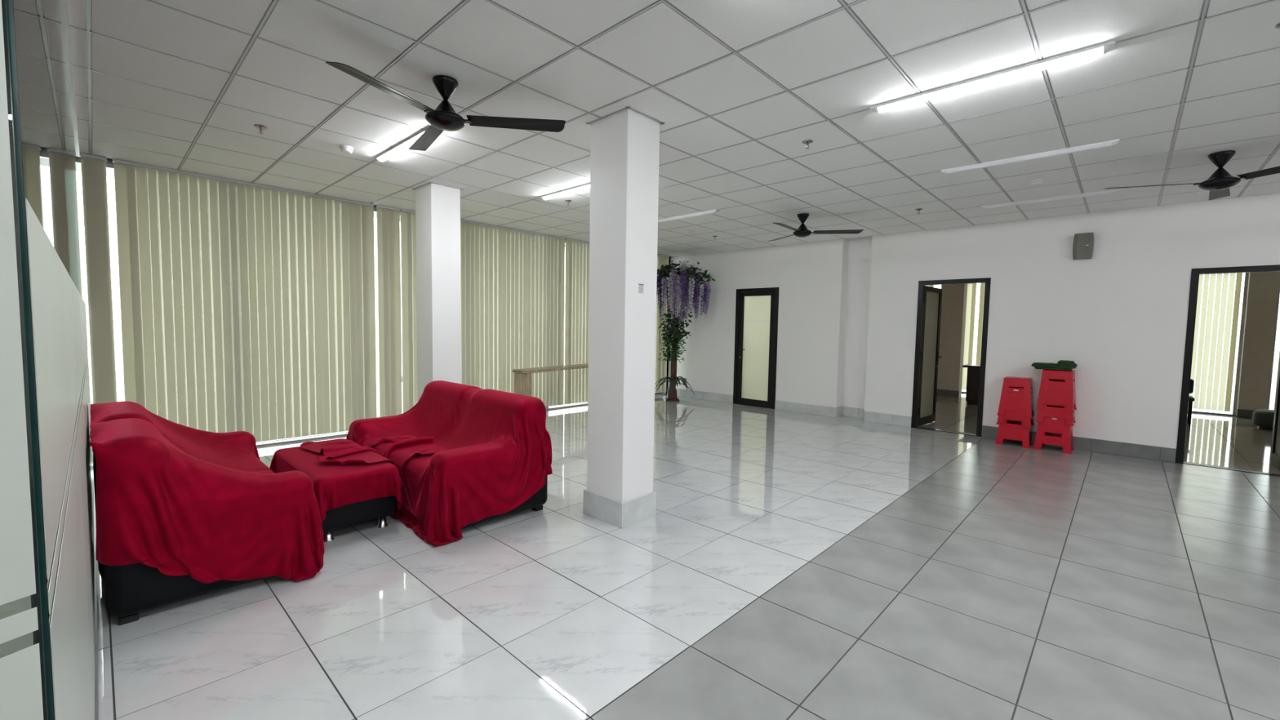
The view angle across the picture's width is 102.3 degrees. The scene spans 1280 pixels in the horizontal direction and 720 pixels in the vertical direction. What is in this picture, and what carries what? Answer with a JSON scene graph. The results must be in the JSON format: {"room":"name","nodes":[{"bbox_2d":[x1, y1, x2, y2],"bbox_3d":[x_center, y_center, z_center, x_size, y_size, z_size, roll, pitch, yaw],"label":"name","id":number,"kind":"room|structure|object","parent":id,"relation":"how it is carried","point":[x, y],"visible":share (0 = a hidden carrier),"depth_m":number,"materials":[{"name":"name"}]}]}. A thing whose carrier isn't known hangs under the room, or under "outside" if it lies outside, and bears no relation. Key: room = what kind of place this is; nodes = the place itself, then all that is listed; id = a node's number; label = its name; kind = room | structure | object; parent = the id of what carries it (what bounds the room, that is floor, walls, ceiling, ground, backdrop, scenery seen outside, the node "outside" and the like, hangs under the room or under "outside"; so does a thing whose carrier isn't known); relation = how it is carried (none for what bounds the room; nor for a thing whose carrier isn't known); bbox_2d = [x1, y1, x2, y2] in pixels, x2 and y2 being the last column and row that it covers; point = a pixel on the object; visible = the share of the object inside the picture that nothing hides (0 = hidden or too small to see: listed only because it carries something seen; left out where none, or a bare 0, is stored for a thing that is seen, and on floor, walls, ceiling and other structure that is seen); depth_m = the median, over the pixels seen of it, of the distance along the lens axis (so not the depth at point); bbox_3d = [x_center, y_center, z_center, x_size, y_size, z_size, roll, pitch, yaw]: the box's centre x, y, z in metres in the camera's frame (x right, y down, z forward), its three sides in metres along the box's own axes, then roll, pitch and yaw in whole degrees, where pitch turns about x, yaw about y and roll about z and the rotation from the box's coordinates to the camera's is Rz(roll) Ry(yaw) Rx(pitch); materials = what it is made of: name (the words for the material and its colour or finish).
{"room":"office lobby","nodes":[
{"label":"office lobby","id":0,"kind":"room"},
{"bbox_2d":[6,0,98,719],"bbox_3d":[-2.900,-0.246,2.660,6.164,2.922,0.037,4,5,43],"label":"glass wall","id":1,"kind":"structure","parent":0,"point":[46,134],"depth_m":0.88,"materials":[{"name":"grey"}]},
{"bbox_2d":[0,0,48,719],"bbox_3d":[-0.790,0.175,0.143,0.028,2.474,0.861,2,4,19],"label":"door","id":2,"kind":"structure","parent":1,"relation":"in","point":[23,687],"depth_m":0.53,"materials":[{"name":"glass"}]},
{"bbox_2d":[106,158,671,394],"bbox_3d":[-1.566,-0.634,8.758,0.220,3.474,18.200,4,5,43],"label":"wall","id":3,"kind":"structure","parent":0,"point":[107,158],"depth_m":11.04,"materials":[{"name":"white paint"}]},
{"bbox_2d":[78,156,114,169],"bbox_3d":[-5.114,-0.437,4.995,0.060,2.954,1.850,4,5,43],"label":"window","id":4,"kind":"structure","parent":3,"relation":"in","point":[109,164],"depth_m":4.90,"materials":[{"name":"glass"}]},
{"bbox_2d":[256,432,347,447],"bbox_3d":[-4.066,-0.489,6.103,0.060,2.954,1.200,4,5,43],"label":"window","id":5,"kind":"structure","parent":3,"relation":"in","point":[344,433],"depth_m":6.18,"materials":[{"name":"glass"}]},
{"bbox_2d":[78,164,565,247],"bbox_3d":[-2.187,-2.359,9.127,1.380,0.200,24.000,4,5,43],"label":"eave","id":6,"kind":"object","parent":3,"relation":"attached to","point":[109,172],"depth_m":5.82,"materials":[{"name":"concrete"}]},
{"bbox_2d":[373,204,400,216],"bbox_3d":[-3.139,-0.535,7.083,0.060,2.954,1.500,4,5,43],"label":"window","id":7,"kind":"structure","parent":3,"relation":"in","point":[375,206],"depth_m":6.64,"materials":[{"name":"glass"}]},
{"bbox_2d":[546,240,587,409],"bbox_3d":[-1.061,-0.639,9.279,0.060,2.954,1.550,4,5,43],"label":"window","id":8,"kind":"structure","parent":3,"relation":"in","point":[586,403],"depth_m":9.09,"materials":[{"name":"glass"}]},
{"bbox_2d":[564,237,589,404],"bbox_3d":[-0.493,-0.680,9.636,0.040,2.850,2.291,4,5,43],"label":"vertical blind","id":9,"kind":"object","parent":8,"relation":"attached to","point":[577,251],"visible":0.24,"depth_m":8.98,"materials":[{"name":"grey fabric"}]},
{"bbox_2d":[654,257,669,395],"bbox_3d":[0.021,-0.692,10.422,0.060,2.954,1.600,4,5,43],"label":"window","id":10,"kind":"structure","parent":3,"relation":"in","point":[664,393],"depth_m":10.89,"materials":[{"name":"glass"}]},
{"bbox_2d":[654,253,669,394],"bbox_3d":[0.456,-0.727,10.638,0.040,2.850,0.354,4,5,43],"label":"vertical blind","id":11,"kind":"object","parent":10,"relation":"attached to","point":[660,366],"visible":0.71,"depth_m":10.62,"materials":[{"name":"grey fabric"}]},
{"bbox_2d":[412,182,463,400],"bbox_3d":[-2.265,-0.439,5.798,0.450,2.934,0.390,4,5,43],"label":"pillar","id":12,"kind":"structure","parent":0,"point":[437,206],"depth_m":5.64,"materials":[{"name":"paint"}]},
{"bbox_2d":[582,106,665,528],"bbox_3d":[-0.133,-0.280,3.859,0.448,2.934,0.392,4,5,43],"label":"pillar","id":13,"kind":"structure","parent":0,"point":[624,152],"depth_m":3.72,"materials":[{"name":"paint"}]},
{"bbox_2d":[638,284,644,293],"bbox_3d":[0.009,-0.514,3.705,0.002,0.065,0.052,4,5,43],"label":"card","id":14,"kind":"object","parent":13,"relation":"attached to","point":[641,286],"visible":1,"depth_m":3.70,"materials":[{"name":"white plastic"}]},
{"bbox_2d":[0,392,1279,719],"bbox_3d":[2.337,1.260,5.154,10.800,0.222,18.200,4,5,43],"label":"floor","id":15,"kind":"structure","parent":0,"point":[788,565],"depth_m":2.72,"materials":[{"name":"tile"}]},
{"bbox_2d":[93,449,264,625],"bbox_3d":[-2.770,0.755,3.205,1.730,0.860,0.845,4,5,43],"label":"sofa","id":16,"kind":"object","parent":15,"relation":"on","point":[131,589],"visible":0.12,"depth_m":2.43,"materials":[{"name":"black leather"}]},
{"bbox_2d":[89,401,324,583],"bbox_3d":[-2.763,0.744,3.237,1.933,0.875,0.926,4,5,43],"label":"cover","id":17,"kind":"object","parent":16,"relation":"on","point":[175,499],"visible":1,"depth_m":2.61,"materials":[{"name":"fabric"}]},
{"bbox_2d":[321,495,396,542],"bbox_3d":[-2.280,0.942,3.832,1.105,0.425,0.490,4,5,43],"label":"table","id":18,"kind":"object","parent":15,"relation":"on","point":[380,508],"visible":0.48,"depth_m":3.45,"materials":[{"name":"leather"}]},
{"bbox_2d":[269,446,402,521],"bbox_3d":[-2.277,0.868,3.824,1.274,0.308,0.641,4,5,43],"label":"tablecloth","id":19,"kind":"object","parent":18,"relation":"on","point":[335,485],"visible":0.58,"depth_m":3.50,"materials":[{"name":"fabric"}]},
{"bbox_2d":[300,433,445,480],"bbox_3d":[-2.104,0.755,4.064,0.995,0.243,0.864,4,5,43],"label":"cloth","id":20,"kind":"object","parent":19,"relation":"on","point":[395,450],"visible":0.88,"depth_m":3.98,"materials":[{"name":"fabric"}]},
{"bbox_2d":[461,475,547,528],"bbox_3d":[-1.637,0.700,4.301,1.800,0.870,0.890,4,5,43],"label":"sofa","id":21,"kind":"object","parent":15,"relation":"on","point":[535,503],"visible":0.16,"depth_m":3.89,"materials":[{"name":"black leather"}]},
{"bbox_2d":[346,380,552,546],"bbox_3d":[-1.680,0.693,4.302,2.018,0.880,1.042,4,5,43],"label":"cover","id":22,"kind":"object","parent":21,"relation":"on","point":[497,445],"visible":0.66,"depth_m":3.81,"materials":[{"name":"fabric"}]},
{"bbox_2d":[512,363,588,396],"bbox_3d":[-1.225,0.494,8.355,0.290,0.785,2.001,3,4,32],"label":"counter","id":23,"kind":"object","parent":15,"relation":"on","point":[522,377],"depth_m":7.55,"materials":[{"name":"laminate"}]},
{"bbox_2d":[512,363,588,373],"bbox_3d":[-1.218,0.123,8.332,0.290,0.043,2.000,3,4,32],"label":"countertop","id":24,"kind":"structure","parent":23,"relation":"on","point":[544,369],"depth_m":7.95,"materials":[{"name":"brown wood"}]},
{"bbox_2d":[654,260,715,401],"bbox_3d":[0.755,-0.564,10.023,1.240,2.754,1.133,4,5,43],"label":"wisteria","id":25,"kind":"object","parent":15,"relation":"on","point":[678,284],"visible":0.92,"depth_m":9.89,"materials":[{"name":"purple plant"}]},
{"bbox_2d":[962,364,980,404],"bbox_3d":[6.960,0.510,10.318,0.800,0.785,0.520,4,5,43],"label":"base cabinet","id":26,"kind":"object","parent":15,"relation":"on","point":[973,371],"visible":0.31,"depth_m":10.29,"materials":[{"name":"brown wood"}]},
{"bbox_2d":[995,419,1032,448],"bbox_3d":[4.889,0.850,6.715,0.361,0.490,0.361,4,5,42],"label":"plastic stool","id":27,"kind":"object","parent":15,"relation":"on","point":[1012,430],"visible":0.62,"depth_m":6.61,"materials":[{"name":"red plastic"}]},
{"bbox_2d":[995,386,1034,428],"bbox_3d":[4.894,0.596,6.699,0.361,0.490,0.361,4,5,42],"label":"plastic stool","id":28,"kind":"object","parent":27,"relation":"on","point":[1009,415],"visible":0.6,"depth_m":6.59,"materials":[{"name":"red plastic"}]},
{"bbox_2d":[996,376,1034,418],"bbox_3d":[4.896,0.473,6.691,0.361,0.490,0.361,4,5,42],"label":"plastic stool","id":29,"kind":"object","parent":28,"relation":"on","point":[1008,401],"visible":0.98,"depth_m":6.58,"materials":[{"name":"red plastic"}]},
{"bbox_2d":[1033,416,1073,453],"bbox_3d":[5.192,0.872,6.450,0.368,0.490,0.368,4,5,43],"label":"plastic stool","id":30,"kind":"object","parent":15,"relation":"on","point":[1053,431],"visible":0.84,"depth_m":6.34,"materials":[{"name":"red plastic"}]},
{"bbox_2d":[1035,403,1075,426],"bbox_3d":[5.198,0.533,6.428,0.368,0.490,0.368,4,5,43],"label":"plastic stool","id":31,"kind":"object","parent":30,"relation":"on","point":[1055,411],"visible":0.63,"depth_m":6.32,"materials":[{"name":"red plastic"}]},
{"bbox_2d":[1035,369,1076,412],"bbox_3d":[5.201,0.368,6.418,0.368,0.490,0.368,4,5,44],"label":"plastic stool","id":32,"kind":"object","parent":31,"relation":"on","point":[1057,390],"visible":0.93,"depth_m":6.30,"materials":[{"name":"red plastic"}]},
{"bbox_2d":[1031,360,1076,370],"bbox_3d":[5.149,0.061,6.408,0.435,0.127,0.262,4,5,43],"label":"folded cloth","id":33,"kind":"object","parent":32,"relation":"on","point":[1062,365],"visible":0.99,"depth_m":6.30,"materials":[{"name":"green fabric"}]},
{"bbox_2d":[1186,378,1194,426],"bbox_3d":[8.861,0.678,8.538,0.420,0.740,0.415,4,5,43],"label":"door handle","id":34,"kind":"object","parent":15,"relation":"on","point":[1191,398],"visible":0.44,"depth_m":8.46,"materials":[{"name":"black plastic"}]},
{"bbox_2d":[1252,408,1274,430],"bbox_3d":[10.138,0.956,8.090,0.680,0.285,0.680,4,5,43],"label":"pouf","id":35,"kind":"object","parent":15,"relation":"on","point":[1261,418],"visible":0.84,"depth_m":8.12,"materials":[{"name":"grey leather"}]},
{"bbox_2d":[66,0,1279,257],"bbox_3d":[2.373,-1.867,4.973,10.850,0.200,18.200,4,5,43],"label":"ceiling","id":36,"kind":"structure","parent":0,"point":[737,87],"depth_m":3.36,"materials":[{"name":"grey"}]},
{"bbox_2d":[80,153,116,403],"bbox_3d":[-5.048,-0.454,4.822,0.042,2.850,0.170,4,5,43],"label":"vertical blind","id":37,"kind":"object","parent":36,"relation":"hanging from","point":[94,179],"visible":0.67,"depth_m":4.80,"materials":[{"name":"grey fabric"}]},
{"bbox_2d":[112,159,377,443],"bbox_3d":[-4.171,-0.497,5.748,0.040,2.850,2.302,4,5,43],"label":"vertical blind","id":38,"kind":"object","parent":36,"relation":"hanging from","point":[248,307],"visible":0.86,"depth_m":5.60,"materials":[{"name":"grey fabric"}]},
{"bbox_2d":[253,124,267,133],"bbox_3d":[-2.914,-1.768,3.959,0.084,0.052,0.084,4,5,43],"label":"sprinkler","id":39,"kind":"object","parent":36,"relation":"attached to","point":[260,127],"visible":1,"depth_m":3.95,"materials":[{"name":"silver metal"}]},
{"bbox_2d":[339,145,353,154],"bbox_3d":[-2.502,-1.791,4.394,0.104,0.047,0.104,4,5,43],"label":"smoke detector","id":40,"kind":"object","parent":36,"relation":"attached to","point":[344,148],"visible":1,"depth_m":4.36,"materials":[{"name":"white plastic"}]},
{"bbox_2d":[375,204,401,417],"bbox_3d":[-3.260,-0.543,6.712,0.041,2.850,0.286,4,5,43],"label":"vertical blind","id":41,"kind":"object","parent":36,"relation":"hanging from","point":[388,218],"visible":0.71,"depth_m":6.70,"materials":[{"name":"grey fabric"}]},
{"bbox_2d":[374,126,429,161],"bbox_3d":[-1.933,-1.777,4.269,1.200,0.037,0.078,4,5,43],"label":"recessed light","id":42,"kind":"object","parent":36,"relation":"in","point":[406,144],"visible":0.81,"depth_m":4.32,"materials":[{"name":"white plastic"}]},
{"bbox_2d":[325,62,565,151],"bbox_3d":[-1.246,-1.560,3.019,1.299,0.289,1.150,3,4,23],"label":"ceiling fan","id":43,"kind":"object","parent":36,"relation":"hanging from","point":[444,117],"visible":1,"depth_m":3.15,"materials":[{"name":"black metal"}]},
{"bbox_2d":[400,208,565,413],"bbox_3d":[-2.222,-0.594,7.809,0.040,2.850,2.712,4,5,43],"label":"vertical blind","id":44,"kind":"object","parent":36,"relation":"hanging from","point":[513,280],"visible":0.63,"depth_m":7.90,"materials":[{"name":"grey fabric"}]},
{"bbox_2d":[400,211,403,382],"bbox_3d":[-3.136,-0.819,6.769,0.016,2.228,0.044,4,5,43],"label":"blind cord","id":45,"kind":"object","parent":44,"relation":"hanging from","point":[401,377],"visible":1,"depth_m":6.77,"materials":[{"name":"white plastic"}]},
{"bbox_2d":[539,182,590,199],"bbox_3d":[-0.697,-1.838,5.575,1.200,0.037,0.078,4,5,43],"label":"recessed light","id":46,"kind":"object","parent":36,"relation":"in","point":[586,186],"visible":0.59,"depth_m":5.64,"materials":[{"name":"white plastic"}]},
{"bbox_2d":[657,209,719,222],"bbox_3d":[0.540,-1.900,6.882,1.200,0.037,0.078,4,5,43],"label":"recessed light","id":47,"kind":"object","parent":36,"relation":"in","point":[712,211],"visible":0.82,"depth_m":6.75,"materials":[{"name":"white plastic"}]},
{"bbox_2d":[688,230,695,234],"bbox_3d":[0.795,-1.954,7.879,0.104,0.047,0.104,4,5,43],"label":"smoke detector","id":48,"kind":"object","parent":36,"relation":"attached to","point":[691,232],"visible":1,"depth_m":7.85,"materials":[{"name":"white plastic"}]},
{"bbox_2d":[802,139,813,149],"bbox_3d":[1.327,-1.703,4.082,0.084,0.052,0.084,4,5,43],"label":"sprinkler","id":49,"kind":"object","parent":36,"relation":"attached to","point":[806,142],"visible":1,"depth_m":4.07,"materials":[{"name":"silver metal"}]},
{"bbox_2d":[768,213,863,241],"bbox_3d":[2.259,-1.729,6.639,1.150,0.289,1.299,2,4,10],"label":"ceiling fan","id":50,"kind":"object","parent":36,"relation":"hanging from","point":[802,231],"visible":1,"depth_m":6.59,"materials":[{"name":"black metal"}]},
{"bbox_2d":[870,40,1115,112],"bbox_3d":[1.992,-1.632,3.042,1.200,0.037,0.078,4,5,43],"label":"recessed light","id":51,"kind":"object","parent":36,"relation":"in","point":[1099,50],"visible":1,"depth_m":2.94,"materials":[{"name":"white plastic"}]},
{"bbox_2d":[941,138,1119,173],"bbox_3d":[3.228,-1.693,4.348,1.200,0.037,0.078,4,5,43],"label":"recessed light","id":52,"kind":"object","parent":36,"relation":"in","point":[1111,143],"visible":1,"depth_m":4.27,"materials":[{"name":"white plastic"}]},
{"bbox_2d":[1029,178,1043,186],"bbox_3d":[3.847,-1.720,5.003,0.104,0.047,0.104,4,5,43],"label":"smoke detector","id":53,"kind":"object","parent":36,"relation":"attached to","point":[1036,182],"visible":1,"depth_m":4.97,"materials":[{"name":"white plastic"}]},
{"bbox_2d":[981,188,1121,208],"bbox_3d":[4.465,-1.755,5.655,1.200,0.037,0.078,4,5,43],"label":"recessed light","id":54,"kind":"object","parent":36,"relation":"in","point":[1117,190],"visible":0.99,"depth_m":5.59,"materials":[{"name":"white plastic"}]},
{"bbox_2d":[1104,150,1279,199],"bbox_3d":[4.563,-1.536,4.225,1.150,0.289,1.299,2,4,18],"label":"ceiling fan","id":55,"kind":"object","parent":36,"relation":"hanging from","point":[1219,184],"visible":1,"depth_m":4.15,"materials":[{"name":"black metal"}]},
{"bbox_2d":[1275,22,1279,28],"bbox_3d":[3.070,-1.569,2.439,0.084,0.052,0.084,4,5,43],"label":"sprinkler","id":56,"kind":"object","parent":36,"relation":"attached to","point":[1277,26],"visible":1,"depth_m":2.46,"materials":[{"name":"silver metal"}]},
{"bbox_2d":[936,284,967,397],"bbox_3d":[7.010,-0.641,11.584,0.480,2.924,0.315,4,5,43],"label":"pillar","id":57,"kind":"structure","parent":0,"point":[953,304],"depth_m":11.47,"materials":[{"name":"paint"}]},
{"bbox_2d":[961,283,977,390],"bbox_3d":[7.618,-0.710,12.306,0.618,2.850,0.054,4,5,43],"label":"vertical blind","id":58,"kind":"object","parent":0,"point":[971,287],"visible":0.23,"depth_m":12.15,"materials":[{"name":"grey fabric"}]},
{"bbox_2d":[666,193,1279,455],"bbox_3d":[4.607,-0.419,7.425,10.800,2.924,0.300,4,5,43],"label":"wall","id":59,"kind":"structure","parent":0,"point":[847,312],"depth_m":6.83,"materials":[{"name":"white paint"}]},
{"bbox_2d":[666,387,733,403],"bbox_3d":[1.194,0.713,10.498,1.658,0.160,0.024,4,5,43],"label":"baseboard","id":60,"kind":"structure","parent":59,"relation":"attached to","point":[727,398],"depth_m":10.36,"materials":[{"name":"tile"}]},
{"bbox_2d":[733,287,778,408],"bbox_3d":[2.159,-0.229,9.581,0.890,2.192,0.173,4,5,43],"label":"door","id":61,"kind":"structure","parent":59,"relation":"in","point":[757,309],"depth_m":9.57,"materials":[{"name":"glass"}]},
{"bbox_2d":[774,400,864,418],"bbox_3d":[3.096,0.849,8.867,1.566,0.160,0.259,4,5,43],"label":"baseboard","id":62,"kind":"structure","parent":59,"relation":"attached to","point":[779,405],"depth_m":8.73,"materials":[{"name":"tile"}]},
{"bbox_2d":[863,411,911,426],"bbox_3d":[3.839,0.916,8.005,0.698,0.160,0.024,4,5,43],"label":"baseboard","id":63,"kind":"structure","parent":59,"relation":"attached to","point":[882,418],"depth_m":7.99,"materials":[{"name":"tile"}]},
{"bbox_2d":[911,277,991,436],"bbox_3d":[4.722,-0.066,7.697,0.897,2.192,0.853,4,5,43],"label":"door","id":64,"kind":"structure","parent":59,"relation":"in","point":[929,298],"depth_m":7.74,"materials":[{"name":"black metal"}]},
{"bbox_2d":[669,192,1279,257],"bbox_3d":[6.551,-1.997,9.359,10.800,0.052,5.884,4,5,43],"label":"trim","id":65,"kind":"structure","parent":59,"relation":"attached to","point":[868,237],"depth_m":8.11,"materials":[{"name":"paint"}]},
{"bbox_2d":[981,425,1176,462],"bbox_3d":[5.425,1.038,6.511,1.869,0.160,0.024,4,5,43],"label":"baseboard","id":66,"kind":"structure","parent":59,"relation":"attached to","point":[1132,450],"depth_m":6.21,"materials":[{"name":"tile"}]},
{"bbox_2d":[1072,232,1093,259],"bbox_3d":[5.432,-1.395,6.315,0.192,0.304,0.109,4,5,43],"label":"wall speaker","id":67,"kind":"object","parent":59,"relation":"attached to","point":[1083,243],"visible":1,"depth_m":6.28,"materials":[{"name":"grey plastic"}]},
{"bbox_2d":[1076,234,1088,257],"bbox_3d":[5.397,-1.394,6.278,0.104,0.270,0.002,4,5,43],"label":"grille","id":68,"kind":"object","parent":67,"relation":"attached to","point":[1082,240],"depth_m":6.28,"materials":[{"name":"grey plastic"}]},
{"bbox_2d":[1175,264,1279,476],"bbox_3d":[6.752,0.089,5.801,0.922,2.192,0.879,4,5,43],"label":"door","id":69,"kind":"structure","parent":59,"relation":"in","point":[1275,446],"depth_m":5.77,"materials":[{"name":"black metal"}]},
{"bbox_2d":[975,283,985,364],"bbox_3d":[8.250,-0.661,11.701,0.990,2.850,0.040,4,5,43],"label":"vertical blind","id":70,"kind":"object","parent":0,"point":[982,285],"visible":0.1,"depth_m":12.00,"materials":[{"name":"grey fabric"}]},
{"bbox_2d":[1235,271,1279,416],"bbox_3d":[8.523,-0.639,11.561,10.800,2.974,0.270,4,5,43],"label":"wall","id":71,"kind":"structure","parent":0,"point":[1262,294],"depth_m":9.11,"materials":[{"name":"paint"}]},
{"bbox_2d":[1191,272,1248,416],"bbox_3d":[10.466,-0.368,9.790,1.280,2.724,0.050,4,5,43],"label":"window","id":72,"kind":"structure","parent":71,"relation":"in","point":[1246,278],"depth_m":9.37,"materials":[{"name":"metal"}]},
{"bbox_2d":[1187,272,1242,412],"bbox_3d":[10.364,-0.499,9.715,1.180,2.850,0.057,4,5,43],"label":"vertical blind","id":73,"kind":"object","parent":72,"relation":"attached to","point":[1225,276],"visible":0.37,"depth_m":9.49,"materials":[{"name":"grey fabric"}]},
{"bbox_2d":[1236,408,1254,418],"bbox_3d":[10.907,0.967,9.184,0.350,0.150,0.015,4,5,43],"label":"baseboard","id":74,"kind":"structure","parent":71,"relation":"attached to","point":[1242,413],"depth_m":9.24,"materials":[{"name":"grey tile"}]},
{"bbox_2d":[1266,279,1279,408],"bbox_3d":[11.770,-0.268,8.561,1.630,2.724,0.050,4,5,43],"label":"window","id":75,"kind":"structure","parent":71,"relation":"in","point":[1278,296],"depth_m":9.09,"materials":[{"name":"metal"}]},
{"bbox_2d":[1273,349,1279,409],"bbox_3d":[11.700,-0.396,8.453,1.501,2.850,0.045,4,5,43],"label":"vertical blind","id":76,"kind":"object","parent":75,"relation":"attached to","point":[1279,349],"visible":0.09,"depth_m":9.01,"materials":[{"name":"grey"}]},
{"label":"outside","id":77,"kind":"structure","parent":0,"visible":0},
{"bbox_2d":[89,361,586,444],"bbox_3d":[-5.406,0.795,12.320,10.080,0.340,32.000,4,5,43],"label":"terrace","id":78,"kind":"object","parent":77,"point":[120,384],"depth_m":9.96,"materials":[{"name":"concrete"}]},
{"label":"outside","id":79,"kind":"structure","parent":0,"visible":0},
{"bbox_2d":[961,382,1275,413],"bbox_3d":[14.794,1.077,13.332,17.920,0.340,10.800,4,5,43],"label":"terrace","id":80,"kind":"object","parent":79,"point":[1273,388],"visible":0.11,"depth_m":12.41,"materials":[{"name":"concrete"}]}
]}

